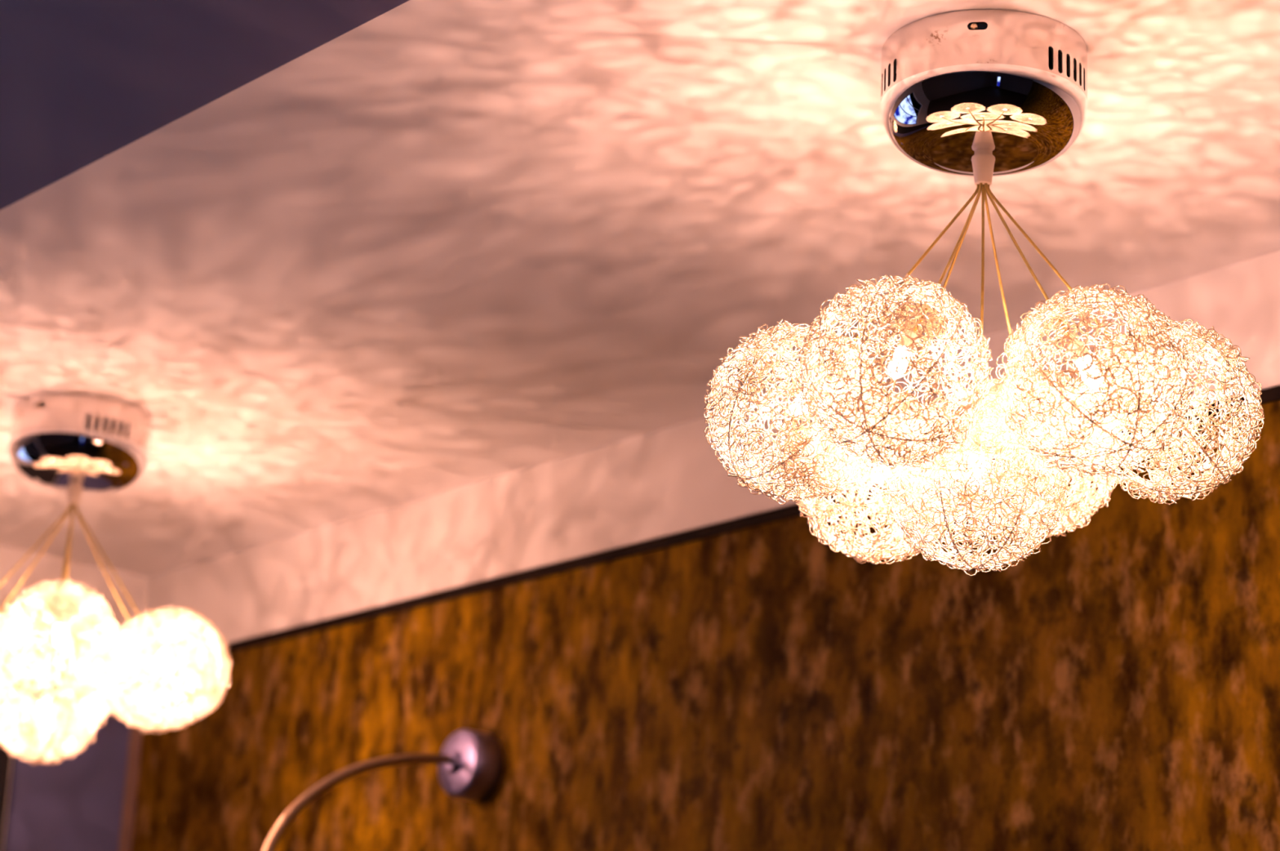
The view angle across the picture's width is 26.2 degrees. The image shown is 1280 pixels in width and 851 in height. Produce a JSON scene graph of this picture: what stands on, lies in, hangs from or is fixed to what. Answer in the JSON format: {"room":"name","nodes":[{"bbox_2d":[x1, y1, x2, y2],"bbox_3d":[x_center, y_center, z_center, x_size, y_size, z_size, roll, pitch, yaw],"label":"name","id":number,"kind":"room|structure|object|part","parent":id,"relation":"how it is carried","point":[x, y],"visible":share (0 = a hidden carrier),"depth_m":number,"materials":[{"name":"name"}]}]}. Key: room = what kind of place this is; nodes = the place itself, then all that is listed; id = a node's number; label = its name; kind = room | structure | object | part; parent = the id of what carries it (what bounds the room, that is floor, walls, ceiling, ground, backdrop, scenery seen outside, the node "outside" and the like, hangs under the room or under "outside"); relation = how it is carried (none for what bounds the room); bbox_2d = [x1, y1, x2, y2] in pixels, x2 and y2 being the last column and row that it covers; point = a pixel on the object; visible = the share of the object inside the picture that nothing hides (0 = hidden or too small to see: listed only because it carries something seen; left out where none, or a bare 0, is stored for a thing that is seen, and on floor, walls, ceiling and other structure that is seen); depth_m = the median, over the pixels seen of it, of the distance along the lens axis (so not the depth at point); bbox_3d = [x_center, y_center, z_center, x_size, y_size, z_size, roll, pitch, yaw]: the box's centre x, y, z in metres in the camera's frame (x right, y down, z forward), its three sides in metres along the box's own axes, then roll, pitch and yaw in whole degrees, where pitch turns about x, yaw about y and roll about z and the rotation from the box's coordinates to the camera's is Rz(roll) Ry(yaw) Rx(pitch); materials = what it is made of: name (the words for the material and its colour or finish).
{"room":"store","nodes":[
{"label":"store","id":0,"kind":"room"},
{"bbox_2d":[0,545,147,850],"bbox_3d":[-2.227,0.731,2.037,4.300,2.791,0.150,16,-22,-38],"label":"wall","id":1,"kind":"structure","parent":0,"point":[46,568],"depth_m":3.43,"materials":[{"name":"white paint"}]},
{"bbox_2d":[0,702,17,850],"bbox_3d":[-0.968,1.355,2.938,0.388,2.220,0.046,16,-22,-38],"label":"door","id":2,"kind":"structure","parent":1,"relation":"in","point":[5,758],"depth_m":3.33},
{"bbox_2d":[2,686,130,850],"bbox_3d":[-0.738,1.402,3.086,0.162,2.235,0.012,16,-22,-38],"label":"trim","id":3,"kind":"structure","parent":1,"relation":"attached to","point":[75,803],"depth_m":3.37,"materials":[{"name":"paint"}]},
{"bbox_2d":[118,719,142,850],"bbox_3d":[-0.675,1.417,3.128,0.016,2.235,0.004,16,-22,-38],"label":"trim","id":4,"kind":"structure","parent":1,"relation":"attached to","point":[135,734],"depth_m":3.42,"materials":[{"name":"brown wood"}]},
{"bbox_2d":[0,0,1279,577],"bbox_3d":[-0.155,-1.065,0.149,4.300,0.510,6.313,16,-22,-38],"label":"ceiling","id":5,"kind":"structure","parent":0,"point":[344,260],"depth_m":2.21,"materials":[{"name":"white paint"}]},
{"bbox_2d":[0,392,232,764],"bbox_3d":[-0.580,0.164,2.781,0.357,0.359,0.345,3,-17,0],"label":"pendant lamp","id":6,"kind":"object","parent":5,"relation":"hanging from","point":[51,446],"visible":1,"depth_m":2.71,"materials":[{"name":"silver metal"}]},
{"bbox_3d":[-0.683,0.215,2.708,0.124,0.123,0.124,21,-31,34],"label":"lamp shade","id":7,"kind":"part","parent":6,"relation":"part of","materials":[{"name":"white metal"}]},
{"bbox_3d":[-0.629,0.152,2.807,0.124,0.137,0.004,-9,-20,34],"label":"cord","id":8,"kind":"part","parent":6,"relation":"part of","materials":[{"name":"brown plastic"}]},
{"bbox_3d":[-0.620,0.133,2.755,0.088,0.130,0.003,9,-18,-20],"label":"cord","id":9,"kind":"part","parent":6,"relation":"part of","materials":[{"name":"brown plastic"}]},
{"bbox_3d":[-0.592,0.275,2.737,0.122,0.124,0.123,-5,-18,33],"label":"lamp shade","id":10,"kind":"part","parent":6,"relation":"part of","materials":[{"name":"gold metal"}]},
{"bbox_3d":[-0.604,0.267,2.867,0.123,0.124,0.122,26,28,35],"label":"lamp shade","id":11,"kind":"part","parent":6,"relation":"part of","materials":[{"name":"gold metal"}]},
{"bbox_3d":[-0.582,0.159,2.768,0.011,0.169,0.003,-9,-20,34],"label":"cord","id":12,"kind":"part","parent":6,"relation":"part of","materials":[{"name":"brown plastic"}]},
{"bbox_3d":[-0.561,0.209,2.652,0.122,0.124,0.123,0,-47,-6],"label":"lamp shade","id":13,"kind":"part","parent":6,"relation":"part of","materials":[{"name":"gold metal"}]},
{"bbox_3d":[-0.568,0.131,2.733,0.003,0.134,0.077,6,-17,-11],"label":"cord","id":14,"kind":"part","parent":6,"relation":"part of","materials":[{"name":"brown plastic"}]},
{"bbox_3d":[-0.587,0.157,2.823,0.004,0.133,0.106,5,-17,-9],"label":"cord","id":15,"kind":"part","parent":6,"relation":"part of","materials":[{"name":"brown plastic"}]},
{"bbox_3d":[-0.542,0.151,2.810,0.003,0.127,0.101,-12,-22,39],"label":"cord","id":16,"kind":"part","parent":6,"relation":"part of","materials":[{"name":"brown plastic"}]},
{"bbox_3d":[-0.527,0.145,2.760,0.097,0.142,0.003,-1,-17,11],"label":"cord","id":17,"kind":"part","parent":6,"relation":"part of","materials":[{"name":"brown plastic"}]},
{"bbox_3d":[-0.499,0.255,2.836,0.124,0.123,0.123,-18,15,21],"label":"lamp shade","id":18,"kind":"part","parent":6,"relation":"part of","materials":[{"name":"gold metal"}]},
{"bbox_3d":[-0.464,0.238,2.716,0.124,0.123,0.124,-15,-28,-42],"label":"lamp shade","id":19,"kind":"part","parent":6,"relation":"part of","materials":[{"name":"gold metal"}]},
{"bbox_2d":[703,8,1264,575],"bbox_3d":[0.230,-0.078,1.851,0.370,0.364,0.330,3,-17,0],"label":"pendant lamp","id":20,"kind":"object","parent":5,"relation":"hanging from","point":[983,104],"visible":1,"depth_m":1.79,"materials":[{"name":"silver metal"}]},
{"bbox_3d":[0.103,-0.009,1.823,0.124,0.123,0.123,44,-12,-18],"label":"lamp shade","id":21,"kind":"part","parent":20,"relation":"part of","materials":[{"name":"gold metal"}]},
{"bbox_3d":[0.167,0.036,1.921,0.123,0.123,0.124,23,16,16],"label":"lamp shade","id":22,"kind":"part","parent":20,"relation":"part of","materials":[{"name":"gold metal"}]},
{"bbox_3d":[0.160,-0.035,1.726,0.123,0.124,0.122,22,-44,7],"label":"lamp shade","id":23,"kind":"part","parent":20,"relation":"part of","materials":[{"name":"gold metal"}]},
{"bbox_3d":[0.178,-0.101,1.848,0.100,0.139,0.002,2,-17,3],"label":"cord","id":24,"kind":"part","parent":20,"relation":"part of","materials":[{"name":"brown plastic"}]},
{"bbox_3d":[0.204,-0.081,1.890,0.004,0.151,0.103,11,-19,-26],"label":"cord","id":25,"kind":"part","parent":20,"relation":"part of","materials":[{"name":"brown plastic"}]},
{"bbox_3d":[0.203,-0.112,1.806,0.005,0.140,0.094,-9,-20,33],"label":"cord","id":26,"kind":"part","parent":20,"relation":"part of","materials":[{"name":"brown plastic"}]},
{"bbox_3d":[0.223,0.037,1.814,0.124,0.123,0.124,11,-16,-27],"label":"lamp shade","id":27,"kind":"part","parent":20,"relation":"part of","materials":[{"name":"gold metal"}]},
{"bbox_3d":[0.228,-0.082,1.844,0.003,0.173,0.009,7,-17,-16],"label":"cord","id":28,"kind":"part","parent":20,"relation":"part of","materials":[{"name":"brown plastic"}]},
{"bbox_3d":[0.251,-0.089,1.895,0.004,0.129,0.104,-5,-18,23],"label":"cord","id":29,"kind":"part","parent":20,"relation":"part of","materials":[{"name":"brown plastic"}]},
{"bbox_3d":[0.255,-0.109,1.808,0.003,0.140,0.089,13,-20,-31],"label":"cord","id":30,"kind":"part","parent":20,"relation":"part of","materials":[{"name":"brown plastic"}]},
{"bbox_3d":[0.277,0.019,1.933,0.122,0.124,0.123,-8,21,16],"label":"lamp shade","id":31,"kind":"part","parent":20,"relation":"part of","materials":[{"name":"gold metal"}]},
{"bbox_3d":[0.283,-0.101,1.848,0.101,0.129,0.002,3,-17,-1],"label":"cord","id":32,"kind":"part","parent":20,"relation":"part of","materials":[{"name":"brown plastic"}]},
{"bbox_3d":[0.285,-0.028,1.727,0.124,0.123,0.124,-26,-43,5],"label":"lamp shade","id":33,"kind":"part","parent":20,"relation":"part of","materials":[{"name":"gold metal"}]},
{"bbox_3d":[0.351,-0.010,1.824,0.123,0.124,0.122,-33,-13,-20],"label":"lamp shade","id":34,"kind":"part","parent":20,"relation":"part of","materials":[{"name":"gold metal"}]},
{"bbox_2d":[131,250,1279,850],"bbox_3d":[1.349,0.782,1.014,0.150,2.401,6.313,16,-22,-38],"label":"wall","id":35,"kind":"structure","parent":0,"point":[1116,686],"depth_m":2.62,"materials":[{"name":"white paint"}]},
{"bbox_2d":[262,728,503,850],"bbox_3d":[-0.272,0.404,2.792,0.272,0.225,0.072,16,-22,-38],"label":"wall lamp","id":36,"kind":"object","parent":35,"relation":"attached to","point":[470,762],"visible":1,"depth_m":2.86,"materials":[{"name":"silver metal"}]},
{"bbox_3d":[-0.289,0.412,2.774,0.227,0.196,0.013,16,-22,-38],"label":"curved arm","id":37,"kind":"part","parent":36,"relation":"part of","materials":[{"name":"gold metal"}]},
{"bbox_2d":[142,385,1279,672],"bbox_3d":[1.341,-0.268,1.282,0.004,0.011,6.013,16,-22,-38],"label":"trim","id":38,"kind":"structure","parent":35,"relation":"attached to","point":[1273,393],"depth_m":2.87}
]}

